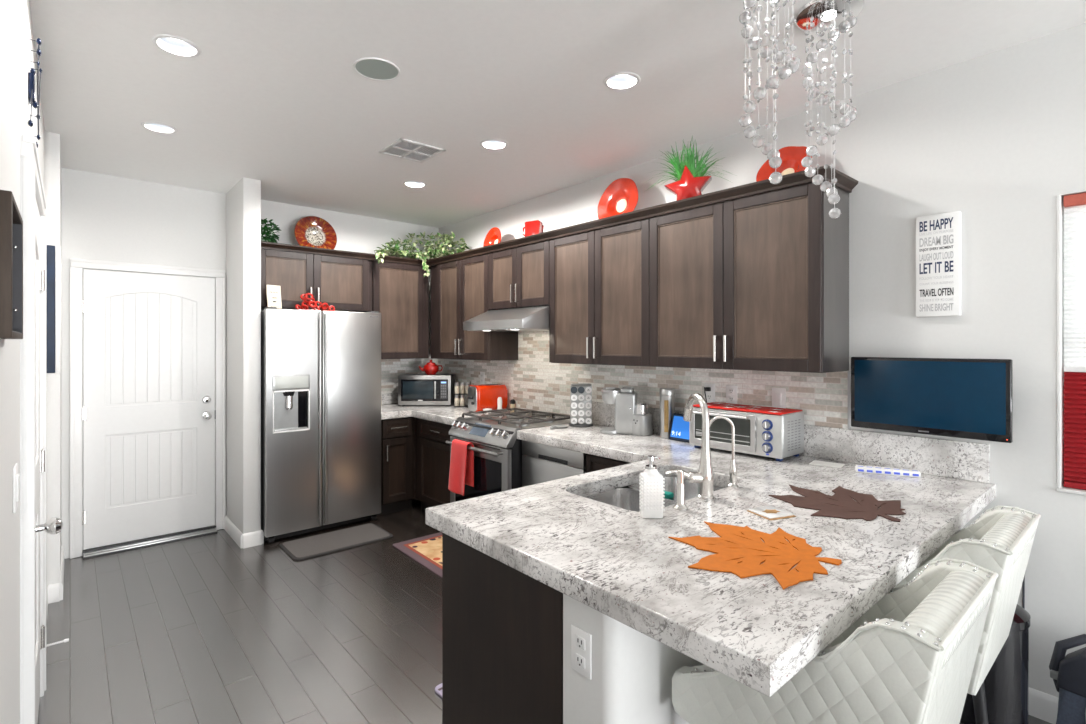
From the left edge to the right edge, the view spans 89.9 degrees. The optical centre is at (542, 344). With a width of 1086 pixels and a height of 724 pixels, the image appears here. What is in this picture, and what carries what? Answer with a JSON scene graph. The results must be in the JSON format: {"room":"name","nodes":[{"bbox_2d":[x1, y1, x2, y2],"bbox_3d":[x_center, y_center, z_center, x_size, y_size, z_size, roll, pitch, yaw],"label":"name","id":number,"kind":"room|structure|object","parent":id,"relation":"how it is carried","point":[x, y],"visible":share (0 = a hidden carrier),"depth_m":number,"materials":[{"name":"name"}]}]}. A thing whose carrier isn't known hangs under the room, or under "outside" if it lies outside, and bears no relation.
{"room":"kitchen","nodes":[
{"label":"kitchen","id":0,"kind":"room"},
{"bbox_2d":[0,0,61,723],"bbox_3d":[-1.403,0.125,1.351,0.255,2.750,6.280,0,0,-41],"label":"wall","id":1,"kind":"structure","parent":0,"point":[16,27],"depth_m":1.45,"materials":[{"name":"paint"}]},
{"bbox_2d":[0,190,22,338],"bbox_3d":[-1.082,-0.147,1.100,0.030,0.268,0.310,0,0,-41],"label":"shadow box","id":2,"kind":"object","parent":1,"relation":"attached to","point":[11,222],"visible":1,"depth_m":0.99,"materials":[{"name":"brown wood"}]},
{"bbox_2d":[13,463,18,512],"bbox_3d":[-1.365,0.370,1.410,0.010,0.116,0.072,0,0,-41],"label":"light switch","id":3,"kind":"object","parent":1,"relation":"attached to","point":[15,468],"visible":1,"depth_m":1.38,"materials":[{"name":"white plastic"}]},
{"bbox_2d":[28,38,41,147],"bbox_3d":[-1.783,-0.890,1.911,0.034,0.405,0.136,0,0,-41],"label":"art","id":4,"kind":"object","parent":1,"relation":"attached to","point":[31,78],"visible":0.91,"depth_m":1.91,"materials":[{"name":"blue glass"}]},
{"bbox_2d":[20,134,62,723],"bbox_3d":[-1.827,0.451,2.003,0.098,2.138,1.024,0,0,-41],"label":"door","id":5,"kind":"structure","parent":1,"relation":"in","point":[34,527],"depth_m":1.60,"materials":[{"name":"white paint"}]},
{"bbox_2d":[46,245,61,372],"bbox_3d":[-2.508,-0.165,2.775,0.074,0.594,0.720,0,0,-41],"label":"picture","id":6,"kind":"object","parent":1,"relation":"attached to","point":[53,253],"visible":0.77,"depth_m":2.51},
{"bbox_2d":[46,545,63,622],"bbox_3d":[-2.775,1.448,3.083,0.081,0.105,1.825,0,0,-41],"label":"baseboard","id":7,"kind":"structure","parent":1,"relation":"attached to","point":[55,591],"depth_m":3.18,"materials":[{"name":"white paint"}]},
{"bbox_2d":[226,177,260,533],"bbox_3d":[-2.364,0.125,4.284,0.124,2.750,0.592,0,0,-41],"label":"wall","id":8,"kind":"structure","parent":0,"point":[243,200],"depth_m":4.08,"materials":[{"name":"paint"}]},
{"bbox_2d":[224,516,263,548],"bbox_3d":[-2.359,1.448,4.278,0.156,0.105,0.608,0,0,-41],"label":"baseboard","id":9,"kind":"structure","parent":8,"relation":"attached to","point":[256,538],"depth_m":4.07,"materials":[{"name":"white paint"}]},
{"bbox_2d":[62,168,438,558],"bbox_3d":[-2.341,0.125,4.789,3.450,2.750,0.140,0,0,-41],"label":"wall","id":10,"kind":"structure","parent":0,"point":[105,217],"depth_m":4.13,"materials":[{"name":"paint"}]},
{"bbox_2d":[70,258,225,558],"bbox_3d":[-2.942,0.444,4.112,0.959,2.108,0.095,0,0,-41],"label":"door","id":11,"kind":"structure","parent":10,"relation":"in","point":[152,413],"depth_m":4.11,"materials":[{"name":"white paint"}]},
{"bbox_2d":[83,525,217,558],"bbox_3d":[-2.937,1.480,4.108,0.822,0.040,0.078,0,0,-41],"label":"trim","id":12,"kind":"structure","parent":10,"relation":"attached to","point":[214,526],"depth_m":4.08,"materials":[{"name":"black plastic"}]},
{"bbox_2d":[261,248,371,311],"bbox_3d":[-2.006,-0.535,4.710,0.968,0.470,0.418,0,0,-41],"label":"upper cabinet","id":13,"kind":"object","parent":10,"relation":"attached to","point":[343,283],"visible":0.77,"depth_m":4.58,"materials":[{"name":"brown wood"}]},
{"bbox_2d":[261,218,281,242],"bbox_3d":[-2.276,-0.905,4.463,0.226,0.269,0.280,0,0,-41],"label":"potted plant","id":14,"kind":"object","parent":13,"relation":"on","point":[266,227],"visible":0.35,"depth_m":4.42,"materials":[{"name":"green plant"}]},
{"bbox_2d":[294,216,336,248],"bbox_3d":[-1.985,-0.954,4.753,0.360,0.352,0.103,0,0,-39],"label":"decorative plate","id":15,"kind":"object","parent":13,"relation":"on","point":[310,231],"visible":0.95,"depth_m":4.77,"materials":[{"name":"orange glass"}]},
{"bbox_2d":[372,260,428,358],"bbox_3d":[-1.434,-0.320,5.225,0.570,0.900,0.368,0,0,-41],"label":"upper cabinet","id":16,"kind":"object","parent":10,"relation":"attached to","point":[400,291],"visible":0.75,"depth_m":5.10,"materials":[{"name":"brown wood"}]},
{"bbox_2d":[374,231,470,276],"bbox_3d":[-1.178,-0.876,5.203,0.866,0.489,0.644,0,0,-23],"label":"trailing ivy","id":17,"kind":"object","parent":16,"relation":"on","point":[427,255],"visible":0.87,"depth_m":5.20,"materials":[{"name":"green plant"}]},
{"bbox_2d":[381,355,437,393],"bbox_3d":[-1.465,0.343,5.451,0.940,0.486,0.010,0,0,-41],"label":"tiled wall","id":18,"kind":"structure","parent":10,"relation":"attached to","point":[390,368],"depth_m":5.44,"materials":[{"name":"tile"}]},
{"bbox_2d":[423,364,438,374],"bbox_3d":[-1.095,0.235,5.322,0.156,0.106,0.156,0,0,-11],"label":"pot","id":19,"kind":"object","parent":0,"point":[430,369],"depth_m":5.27,"materials":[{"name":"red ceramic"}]},
{"bbox_2d":[37,499,1051,723],"bbox_3d":[1.863,1.540,0.029,3.550,0.080,13.000,0,0,-41],"label":"floor","id":20,"kind":"structure","parent":0,"point":[205,629],"depth_m":2.82,"materials":[{"name":"grey wood"}]},
{"bbox_2d":[261,307,380,542],"bbox_3d":[-1.926,0.606,4.587,0.912,1.787,0.679,0,0,-41],"label":"refrigerator","id":21,"kind":"object","parent":20,"relation":"on","point":[321,370],"visible":1,"depth_m":4.29,"materials":[{"name":"grey metal"}]},
{"bbox_2d":[266,285,281,308],"bbox_3d":[-2.113,-0.363,4.278,0.030,0.215,0.110,0,0,37],"label":"card","id":22,"kind":"object","parent":21,"relation":"on","point":[273,291],"visible":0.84,"depth_m":4.28,"materials":[{"name":"white paper"}]},
{"bbox_2d":[295,293,334,310],"bbox_3d":[-1.850,-0.344,4.428,0.310,0.153,0.079,0,0,-36],"label":"ornament","id":23,"kind":"object","parent":21,"relation":"on","point":[309,303],"visible":0.97,"depth_m":4.39,"materials":[{"name":"red plastic"}]},
{"bbox_2d":[279,523,392,560],"bbox_3d":[-1.573,1.493,4.165,0.740,0.014,0.430,0,0,-41],"label":"floor mat","id":24,"kind":"object","parent":20,"relation":"on","point":[338,540],"visible":1,"depth_m":4.12,"materials":[{"name":"grey fabric"}]},
{"bbox_2d":[376,417,414,515],"bbox_3d":[-1.459,1.073,5.032,0.340,0.853,0.628,0,0,-41],"label":"base cabinet","id":25,"kind":"object","parent":20,"relation":"on","point":[397,434],"visible":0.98,"depth_m":4.83,"materials":[{"name":"brown wood"}]},
{"bbox_2d":[393,532,441,577],"bbox_3d":[-0.587,1.494,3.769,0.450,0.012,1.160,0,0,-40],"label":"kitchen rug","id":26,"kind":"object","parent":20,"relation":"on","point":[425,550],"visible":0.3,"depth_m":3.94,"materials":[{"name":"multicoloured fabric"}]},
{"bbox_2d":[415,418,452,509],"bbox_3d":[-0.709,1.073,4.817,0.628,0.853,0.797,0,0,-41],"label":"base cabinet","id":27,"kind":"object","parent":20,"relation":"on","point":[432,453],"visible":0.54,"depth_m":4.70,"materials":[{"name":"brown wood"}]},
{"bbox_2d":[381,393,508,424],"bbox_3d":[-1.000,0.564,4.940,0.923,0.167,1.369,0,0,-41],"label":"countertop","id":28,"kind":"structure","parent":27,"relation":"on","point":[390,409],"depth_m":4.86,"materials":[{"name":"white stone"}]},
{"bbox_2d":[398,374,455,405],"bbox_3d":[-1.129,0.438,5.320,0.500,0.296,0.296,0,0,0],"label":"microwave","id":29,"kind":"object","parent":28,"relation":"on","point":[413,389],"visible":0.99,"depth_m":5.17,"materials":[{"name":"silver metal"}]},
{"bbox_2d":[419,360,442,374],"bbox_3d":[-1.098,0.216,5.321,0.159,0.145,0.182,0,0,38],"label":"teapot","id":30,"kind":"object","parent":29,"relation":"on","point":[431,368],"visible":1,"depth_m":5.28,"materials":[{"name":"red ceramic"}]},
{"bbox_2d":[454,381,470,406],"bbox_3d":[-0.764,0.466,5.146,0.152,0.240,0.070,0,0,0],"label":"spice rack","id":31,"kind":"object","parent":28,"relation":"on","point":[455,381],"visible":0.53,"depth_m":5.11,"materials":[{"name":"black plastic"}]},
{"bbox_2d":[460,382,464,393],"bbox_3d":[-0.764,0.406,5.146,0.044,0.107,0.044,0,0,-41],"label":"spice jar","id":32,"kind":"object","parent":31,"relation":"on","point":[462,387],"visible":1,"depth_m":5.13,"materials":[{"name":"glass"}]},
{"bbox_2d":[460,395,464,405],"bbox_3d":[-0.764,0.524,5.146,0.044,0.107,0.044,0,0,-41],"label":"spice jar","id":33,"kind":"object","parent":31,"relation":"on","point":[462,397],"visible":0.98,"depth_m":5.13,"materials":[{"name":"glass"}]},
{"bbox_2d":[468,384,507,411],"bbox_3d":[-0.502,0.467,4.778,0.325,0.238,0.200,0,0,-31],"label":"toaster","id":34,"kind":"object","parent":28,"relation":"on","point":[481,396],"visible":0.87,"depth_m":4.70,"materials":[{"name":"red metal"}]},
{"bbox_2d":[497,397,501,408],"bbox_3d":[-0.373,0.516,4.697,0.054,0.138,0.054,0,0,-41],"label":"salt shaker","id":35,"kind":"object","parent":28,"relation":"on","point":[499,400],"visible":0.65,"depth_m":4.68,"materials":[{"name":"white ceramic"}]},
{"bbox_2d":[435,683,441,697],"bbox_3d":[-0.065,1.494,2.507,0.800,0.013,0.370,0,0,-44],"label":"kitchen rug","id":36,"kind":"object","parent":20,"relation":"on","point":[438,689],"visible":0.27,"depth_m":2.35,"materials":[{"name":"white fabric"}]},
{"bbox_2d":[446,408,569,502],"bbox_3d":[-0.254,1.019,4.179,0.740,0.962,0.752,0,0,-41],"label":"gas range","id":37,"kind":"object","parent":20,"relation":"on","point":[497,449],"visible":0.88,"depth_m":3.93,"materials":[{"name":"silver metal"}]},
{"bbox_2d":[448,439,473,495],"bbox_3d":[-0.612,0.906,4.032,0.074,0.390,0.253,0,0,-41],"label":"hand towel","id":38,"kind":"object","parent":37,"relation":"hanging from","point":[461,472],"visible":0.99,"depth_m":4.01,"materials":[{"name":"red fabric"}]},
{"bbox_2d":[469,414,569,429],"bbox_3d":[-0.196,0.589,4.230,0.585,0.012,0.752,0,0,-41],"label":"cooktop","id":39,"kind":"object","parent":37,"relation":"in","point":[474,419],"depth_m":4.04,"materials":[{"name":"silver metal"}]},
{"bbox_2d":[442,486,630,723],"bbox_3d":[0.321,1.073,2.146,1.300,0.853,0.670,0,0,-41],"label":"base cabinet","id":40,"kind":"object","parent":20,"relation":"on","point":[502,627],"visible":0.2,"depth_m":1.69,"materials":[{"name":"brown wood"}]},
{"bbox_2d":[425,401,995,696],"bbox_3d":[0.356,0.534,2.574,1.984,0.226,2.462,0,0,-41],"label":"countertop","id":41,"kind":"structure","parent":40,"relation":"on","point":[623,565],"depth_m":1.71,"materials":[{"name":"white stone"}]},
{"bbox_2d":[569,383,592,426],"bbox_3d":[0.276,0.433,3.950,0.176,0.305,0.176,0,0,2],"label":"pod carousel","id":42,"kind":"object","parent":41,"relation":"on","point":[577,385],"visible":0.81,"depth_m":3.92,"materials":[{"name":"grey metal"}]},
{"bbox_2d":[600,386,652,435],"bbox_3d":[0.551,0.432,3.612,0.348,0.306,0.174,0,0,15],"label":"coffee maker","id":43,"kind":"object","parent":41,"relation":"on","point":[632,417],"visible":1,"depth_m":3.55,"materials":[{"name":"silver metal"}]},
{"bbox_2d":[600,427,617,433],"bbox_3d":[0.454,0.573,3.635,0.148,0.026,0.148,0,0,15],"label":"drip tray","id":44,"kind":"object","parent":43,"relation":"on","point":[607,430],"depth_m":3.58,"materials":[{"name":"silver metal"}]},
{"bbox_2d":[630,402,648,413],"bbox_3d":[0.630,0.413,3.577,0.135,0.072,0.107,0,0,15],"label":"cup","id":45,"kind":"object","parent":43,"relation":"on","point":[635,407],"depth_m":3.54,"materials":[{"name":"silver metal"}]},
{"bbox_2d":[639,455,664,518],"bbox_3d":[0.369,0.482,1.857,0.082,0.206,0.062,0,0,0],"label":"soap bottle","id":46,"kind":"object","parent":41,"relation":"on","point":[651,490],"visible":1,"depth_m":1.83,"materials":[{"name":"white plastic"}]},
{"bbox_2d":[586,477,723,510],"bbox_3d":[0.483,0.748,2.291,0.789,0.200,0.479,0,0,-41],"label":"sink","id":47,"kind":"object","parent":41,"relation":"in","point":[625,498],"visible":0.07,"depth_m":2.45,"materials":[{"name":"metal"}]},
{"bbox_2d":[663,491,673,498],"bbox_3d":[0.511,0.636,2.326,0.040,0.022,0.090,0,0,-41],"label":"sponge","id":48,"kind":"object","parent":47,"relation":"on","point":[668,495],"visible":0.48,"depth_m":2.29,"materials":[{"name":"teal plastic"}]},
{"bbox_2d":[659,388,674,438],"bbox_3d":[0.787,0.429,3.447,0.097,0.312,0.097,0,0,19],"label":"canister","id":49,"kind":"object","parent":41,"relation":"on","point":[667,398],"visible":0.9,"depth_m":3.41,"materials":[{"name":"silver metal"}]},
{"bbox_2d":[669,413,688,441],"bbox_3d":[0.882,0.505,3.306,0.082,0.158,0.236,0,0,-39],"label":"smart display","id":50,"kind":"object","parent":41,"relation":"on","point":[679,429],"visible":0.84,"depth_m":3.33,"materials":[{"name":"blue glass"}]},
{"bbox_2d":[671,469,687,509],"bbox_3d":[0.489,0.516,1.967,0.054,0.138,0.084,0,0,-21],"label":"soap pump","id":51,"kind":"object","parent":41,"relation":"on","point":[680,504],"visible":1,"depth_m":1.94,"materials":[{"name":"silver metal"}]},
{"bbox_2d":[664,393,714,499],"bbox_3d":[0.549,0.389,2.167,0.198,0.394,0.232,0,0,-7],"label":"kitchen faucet","id":52,"kind":"object","parent":41,"relation":"on","point":[704,477],"visible":0.98,"depth_m":2.08,"materials":[{"name":"silver metal"}]},
{"bbox_2d":[710,416,738,487],"bbox_3d":[0.746,0.439,2.245,0.129,0.292,0.061,0,0,-1],"label":"filter faucet","id":53,"kind":"object","parent":41,"relation":"on","point":[733,466],"visible":0.96,"depth_m":2.25,"materials":[{"name":"silver metal"}]},
{"bbox_2d":[689,406,803,461],"bbox_3d":[1.094,0.467,2.974,0.293,0.238,0.536,0,0,-41],"label":"countertop oven","id":54,"kind":"object","parent":41,"relation":"on","point":[779,437],"visible":0.94,"depth_m":2.82,"materials":[{"name":"silver metal"}]},
{"bbox_2d":[693,402,802,414],"bbox_3d":[1.101,0.344,2.977,0.256,0.006,0.520,0,0,-41],"label":"mat","id":55,"kind":"object","parent":54,"relation":"on","point":[727,406],"visible":0.91,"depth_m":2.92,"materials":[{"name":"red fabric"}]},
{"bbox_2d":[708,403,782,412],"bbox_3d":[1.103,0.341,2.979,0.211,0.001,0.481,0,0,-41],"label":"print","id":56,"kind":"object","parent":55,"relation":"on","point":[717,405],"depth_m":2.97,"materials":[{"name":"fabric"}]},
{"bbox_2d":[668,521,841,589],"bbox_3d":[0.590,0.583,1.556,0.484,0.004,0.436,0,0,-41],"label":"placemat","id":57,"kind":"object","parent":41,"relation":"on","point":[740,551],"visible":1,"depth_m":1.50,"materials":[{"name":"orange fabric"}]},
{"bbox_2d":[747,506,795,519],"bbox_3d":[0.791,0.581,1.887,0.112,0.008,0.112,0,0,-21],"label":"coaster","id":58,"kind":"object","parent":41,"relation":"on","point":[768,512],"visible":1,"depth_m":1.87,"materials":[{"name":"white ceramic"}]},
{"bbox_2d":[762,509,779,512],"bbox_3d":[0.791,0.577,1.887,0.061,0.001,0.048,0,0,-21],"label":"print","id":59,"kind":"object","parent":58,"relation":"on","point":[763,510],"depth_m":1.89},
{"bbox_2d":[809,460,844,467],"bbox_3d":[1.392,0.584,2.668,0.140,0.003,0.102,0,0,39],"label":"paper sheet","id":60,"kind":"object","parent":41,"relation":"on","point":[820,463],"visible":1,"depth_m":2.65,"materials":[{"name":"white paper"}]},
{"bbox_2d":[768,484,905,521],"bbox_3d":[1.096,0.583,2.026,0.489,0.004,0.456,0,0,-41],"label":"placemat","id":61,"kind":"object","parent":41,"relation":"on","point":[841,504],"visible":1,"depth_m":1.98,"materials":[{"name":"brown fabric"}]},
{"bbox_2d":[855,465,920,477],"bbox_3d":[1.562,0.572,2.471,0.250,0.027,0.053,0,0,25],"label":"organizer","id":62,"kind":"object","parent":41,"relation":"on","point":[858,468],"visible":1,"depth_m":2.45,"materials":[{"name":"white plastic"}]},
{"bbox_2d":[522,440,585,486],"bbox_3d":[0.260,1.075,3.713,0.580,0.850,0.597,0,0,-41],"label":"dishwasher","id":63,"kind":"object","parent":20,"relation":"on","point":[541,463],"visible":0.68,"depth_m":3.55,"materials":[{"name":"grey metal"}]},
{"bbox_2d":[586,454,629,472],"bbox_3d":[0.666,1.073,3.236,0.628,0.853,0.640,0,0,-41],"label":"base cabinet","id":64,"kind":"object","parent":20,"relation":"on","point":[593,463],"visible":0.09,"depth_m":3.21,"materials":[{"name":"brown wood"}]},
{"bbox_2d":[672,558,998,723],"bbox_3d":[0.709,1.017,1.356,0.496,0.968,0.587,0,0,-41],"label":"bar stool","id":65,"kind":"object","parent":20,"relation":"on","point":[910,658],"visible":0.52,"depth_m":1.14,"materials":[{"name":"white leather"}]},
{"bbox_2d":[894,506,1040,723],"bbox_3d":[1.220,1.017,1.805,0.496,0.968,0.587,0,0,-41],"label":"bar stool","id":66,"kind":"object","parent":20,"relation":"on","point":[1000,540],"visible":0.34,"depth_m":1.55,"materials":[{"name":"white leather"}]},
{"bbox_2d":[960,604,1030,723],"bbox_3d":[1.589,1.206,1.964,0.256,0.588,0.256,0,0,-41],"label":"waste bin","id":67,"kind":"object","parent":20,"relation":"on","point":[1006,683],"visible":0.27,"depth_m":1.85,"materials":[{"name":"black plastic"}]},
{"bbox_2d":[1049,634,1085,723],"bbox_3d":[2.019,1.260,1.911,0.179,0.440,0.342,0,0,-33],"label":"bag","id":68,"kind":"object","parent":20,"relation":"on","point":[1068,672],"visible":1,"depth_m":1.96,"materials":[{"name":"fabric"}]},
{"bbox_2d":[30,0,1085,227],"bbox_3d":[1.863,-1.250,0.029,3.550,0.020,13.000,0,0,-41],"label":"ceiling","id":69,"kind":"structure","parent":0,"point":[274,95],"depth_m":2.59,"materials":[{"name":"paint"}]},
{"bbox_2d":[141,121,177,133],"bbox_3d":[-2.186,-1.280,3.102,0.174,0.089,0.174,0,0,-41],"label":"recessed light","id":70,"kind":"object","parent":69,"relation":"in","point":[158,127],"visible":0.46,"depth_m":3.14,"materials":[{"name":"white paint"}]},
{"bbox_2d":[151,34,201,56],"bbox_3d":[-1.517,-1.280,2.256,0.174,0.089,0.174,0,0,-41],"label":"recessed light","id":71,"kind":"object","parent":69,"relation":"in","point":[172,44],"visible":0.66,"depth_m":2.29,"materials":[{"name":"white paint"}]},
{"bbox_2d":[354,57,399,80],"bbox_3d":[-0.746,-1.237,2.445,0.200,0.006,0.200,0,0,-41],"label":"ceiling speaker","id":72,"kind":"object","parent":69,"relation":"attached to","point":[373,68],"visible":1,"depth_m":2.44,"materials":[{"name":"white paint"}]},
{"bbox_2d":[379,138,445,162],"bbox_3d":[-0.835,-1.235,3.468,0.310,0.010,0.310,0,0,-41],"label":"ceiling vent","id":73,"kind":"object","parent":69,"relation":"in","point":[402,148],"visible":1,"depth_m":3.46,"materials":[{"name":"white metal"}]},
{"bbox_2d":[403,181,426,187],"bbox_3d":[-0.986,-1.280,4.190,0.174,0.089,0.174,0,0,-41],"label":"recessed light","id":74,"kind":"object","parent":69,"relation":"in","point":[417,184],"visible":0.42,"depth_m":4.24,"materials":[{"name":"white paint"}]},
{"bbox_2d":[480,139,507,148],"bbox_3d":[-0.302,-1.280,3.356,0.174,0.089,0.174,0,0,-41],"label":"recessed light","id":75,"kind":"object","parent":69,"relation":"in","point":[487,143],"visible":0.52,"depth_m":3.40,"materials":[{"name":"white paint"}]},
{"bbox_2d":[603,72,640,89],"bbox_3d":[0.371,-1.280,2.555,0.174,0.089,0.174,0,0,-41],"label":"recessed light","id":76,"kind":"object","parent":69,"relation":"in","point":[619,80],"visible":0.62,"depth_m":2.60,"materials":[{"name":"white paint"}]},
{"bbox_2d":[739,0,800,184],"bbox_3d":[0.744,-0.884,1.789,0.230,0.712,0.230,0,0,1],"label":"crystal pendant","id":77,"kind":"object","parent":69,"relation":"hanging from","point":[791,63],"visible":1,"depth_m":1.79,"materials":[{"name":"clear glass"}]},
{"bbox_2d":[795,0,864,218],"bbox_3d":[1.065,-0.855,2.029,0.230,0.770,0.230,0,0,-41],"label":"crystal pendant","id":78,"kind":"object","parent":69,"relation":"hanging from","point":[816,16],"visible":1,"depth_m":2.02,"materials":[{"name":"clear glass"}]},
{"bbox_2d":[563,594,702,723],"bbox_3d":[0.848,1.075,2.035,1.950,0.851,0.178,0,0,-41],"label":"wall","id":79,"kind":"structure","parent":0,"point":[633,672],"depth_m":1.40,"materials":[{"name":"paint"}]},
{"bbox_2d":[571,624,591,679],"bbox_3d":[0.098,0.792,1.405,0.009,0.116,0.072,0,0,-41],"label":"outlet","id":80,"kind":"object","parent":79,"relation":"attached to","point":[581,640],"visible":1,"depth_m":1.40,"materials":[{"name":"white plastic"}]},
{"bbox_2d":[576,635,584,650],"bbox_3d":[0.097,0.768,1.404,0.004,0.030,0.034,0,0,-41],"label":"socket","id":81,"kind":"object","parent":80,"relation":"attached to","point":[580,639],"depth_m":1.40,"materials":[{"name":"white plastic"}]},
{"bbox_2d":[576,653,584,669],"bbox_3d":[0.097,0.816,1.404,0.004,0.030,0.034,0,0,-41],"label":"socket","id":82,"kind":"object","parent":80,"relation":"attached to","point":[580,657],"depth_m":1.40,"materials":[{"name":"white plastic"}]},
{"bbox_2d":[439,23,1085,697],"bbox_3d":[3.067,0.125,1.076,0.140,2.750,13.000,0,0,-41],"label":"wall","id":83,"kind":"structure","parent":0,"point":[994,138],"depth_m":2.33,"materials":[{"name":"paint"}]},
{"bbox_2d":[431,253,517,360],"bbox_3d":[-0.671,-0.320,4.987,0.368,0.900,0.988,0,0,-41],"label":"upper cabinet","id":84,"kind":"object","parent":83,"relation":"attached to","point":[459,288],"visible":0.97,"depth_m":4.80,"materials":[{"name":"brown wood"}]},
{"bbox_2d":[483,227,500,246],"bbox_3d":[-0.430,-0.904,4.755,0.084,0.252,0.256,0,0,-44],"label":"decorative plate","id":85,"kind":"object","parent":84,"relation":"on","point":[493,236],"visible":0.55,"depth_m":4.79,"materials":[{"name":"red ceramic"}]},
{"bbox_2d":[488,240,548,309],"bbox_3d":[-0.096,-0.530,4.327,0.368,0.480,0.761,0,0,-41],"label":"upper cabinet","id":86,"kind":"object","parent":83,"relation":"attached to","point":[518,277],"visible":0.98,"depth_m":4.19,"materials":[{"name":"brown wood"}]},
{"bbox_2d":[463,305,548,331],"bbox_3d":[-0.180,-0.200,4.254,0.560,0.179,0.760,0,0,-41],"label":"range hood","id":87,"kind":"object","parent":86,"relation":"attached to","point":[525,319],"visible":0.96,"depth_m":4.00,"materials":[{"name":"silver metal"}]},
{"bbox_2d":[522,220,543,236],"bbox_3d":[-0.086,-0.870,4.266,0.165,0.198,0.090,0,0,19],"label":"pitcher","id":88,"kind":"object","parent":86,"relation":"on","point":[534,227],"visible":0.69,"depth_m":4.22,"materials":[{"name":"red ceramic"}]},
{"bbox_2d":[549,218,650,366],"bbox_3d":[0.450,-0.320,3.698,0.368,0.900,0.902,0,0,-41],"label":"upper cabinet","id":89,"kind":"object","parent":83,"relation":"attached to","point":[599,278],"visible":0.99,"depth_m":3.56,"materials":[{"name":"brown wood"}]},
{"bbox_2d":[597,178,637,218],"bbox_3d":[0.509,-0.954,3.669,0.095,0.351,0.356,0,0,-44],"label":"decorative plate","id":90,"kind":"object","parent":89,"relation":"on","point":[621,196],"visible":0.81,"depth_m":3.70,"materials":[{"name":"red ceramic"}]},
{"bbox_2d":[438,331,847,428],"bbox_3d":[0.210,0.150,4.247,0.010,0.900,4.025,0,0,-41],"label":"tiled wall","id":91,"kind":"structure","parent":83,"relation":"attached to","point":[536,383],"depth_m":3.70,"materials":[{"name":"tile"}]},
{"bbox_2d":[480,372,484,383],"bbox_3d":[-0.573,0.312,5.133,0.009,0.116,0.072,0,0,-41],"label":"outlet","id":92,"kind":"object","parent":91,"relation":"attached to","point":[482,374],"visible":0.92,"depth_m":5.12,"materials":[{"name":"white plastic"}]},
{"bbox_2d":[704,383,714,402],"bbox_3d":[1.013,0.292,3.308,0.009,0.116,0.072,0,0,-41],"label":"outlet","id":93,"kind":"object","parent":91,"relation":"attached to","point":[710,395],"visible":0.84,"depth_m":3.30,"materials":[{"name":"white plastic"}]},
{"bbox_2d":[726,385,736,403],"bbox_3d":[1.108,0.295,3.199,0.009,0.116,0.072,0,0,-41],"label":"outlet","id":94,"kind":"object","parent":91,"relation":"attached to","point":[731,390],"visible":0.86,"depth_m":3.19,"materials":[{"name":"white plastic"}]},
{"bbox_2d":[772,388,785,407],"bbox_3d":[1.293,0.295,2.986,0.010,0.118,0.078,0,0,-41],"label":"light switch","id":95,"kind":"object","parent":91,"relation":"attached to","point":[778,394],"visible":0.8,"depth_m":2.98,"materials":[{"name":"white plastic"}]},
{"bbox_2d":[649,181,848,372],"bbox_3d":[1.071,-0.320,2.983,0.368,0.900,0.993,0,0,-41],"label":"upper cabinet","id":96,"kind":"object","parent":83,"relation":"attached to","point":[759,282],"visible":0.98,"depth_m":2.77,"materials":[{"name":"brown wood"}]},
{"bbox_2d":[261,165,857,265],"bbox_3d":[-0.348,-0.787,3.480,3.843,0.050,1.526,0,0,44],"label":"crown molding","id":97,"kind":"structure","parent":96,"relation":"attached to","point":[844,182],"depth_m":3.38,"materials":[{"name":"brown wood"}]},
{"bbox_2d":[647,136,733,200],"bbox_3d":[0.839,-0.987,3.127,0.525,0.432,0.120,0,0,21],"label":"planter","id":98,"kind":"object","parent":96,"relation":"on","point":[691,181],"visible":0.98,"depth_m":3.11,"materials":[{"name":"red ceramic"}]},
{"bbox_2d":[756,146,811,181],"bbox_3d":[1.243,-0.913,2.809,0.284,0.256,0.130,0,0,41],"label":"decorative plate","id":99,"kind":"object","parent":96,"relation":"on","point":[791,156],"visible":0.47,"depth_m":2.84,"materials":[{"name":"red ceramic"}]},
{"bbox_2d":[848,371,850,428],"bbox_3d":[1.533,0.274,2.723,0.013,0.292,0.012,0,0,-41],"label":"trim","id":100,"kind":"structure","parent":83,"relation":"attached to","point":[849,372],"depth_m":2.72,"materials":[{"name":"grey"}]},
{"bbox_2d":[851,357,1012,442],"bbox_3d":[1.714,0.225,2.428,0.110,0.336,0.594,0,0,-41],"label":"monitor","id":101,"kind":"object","parent":83,"relation":"attached to","point":[965,398],"visible":1,"depth_m":2.36,"materials":[{"name":"black plastic"}]},
{"bbox_2d":[916,211,960,316],"bbox_3d":[1.770,-0.356,2.436,0.031,0.455,0.163,0,0,-41],"label":"wall sign","id":102,"kind":"object","parent":83,"relation":"attached to","point":[938,236],"visible":1,"depth_m":2.42,"materials":[{"name":"white fabric"}]},
{"bbox_2d":[1022,575,1024,608],"bbox_3d":[1.961,1.138,2.220,0.008,0.716,0.025,0,0,39],"label":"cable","id":103,"kind":"object","parent":83,"relation":"attached to","point":[1023,583],"visible":0.11,"depth_m":2.22,"materials":[{"name":"plastic"}]},
{"bbox_2d":[1029,687,1058,723],"bbox_3d":[4.358,1.448,-0.528,0.014,0.105,8.285,0,0,-41],"label":"baseboard","id":104,"kind":"structure","parent":83,"relation":"attached to","point":[1043,706],"depth_m":2.18,"materials":[{"name":"white paint"}]},
{"bbox_2d":[1057,195,1085,495],"bbox_3d":[2.432,-0.007,1.782,0.132,1.170,1.083,0,0,-41],"label":"window","id":105,"kind":"structure","parent":83,"relation":"in","point":[1059,489],"depth_m":2.15,"materials":[{"name":"white paint"}]},
{"bbox_2d":[1063,193,1085,489],"bbox_3d":[2.413,-0.013,1.766,0.044,1.151,1.047,0,0,-41],"label":"window blind","id":106,"kind":"object","parent":105,"relation":"attached to","point":[1074,205],"visible":1,"depth_m":2.13,"materials":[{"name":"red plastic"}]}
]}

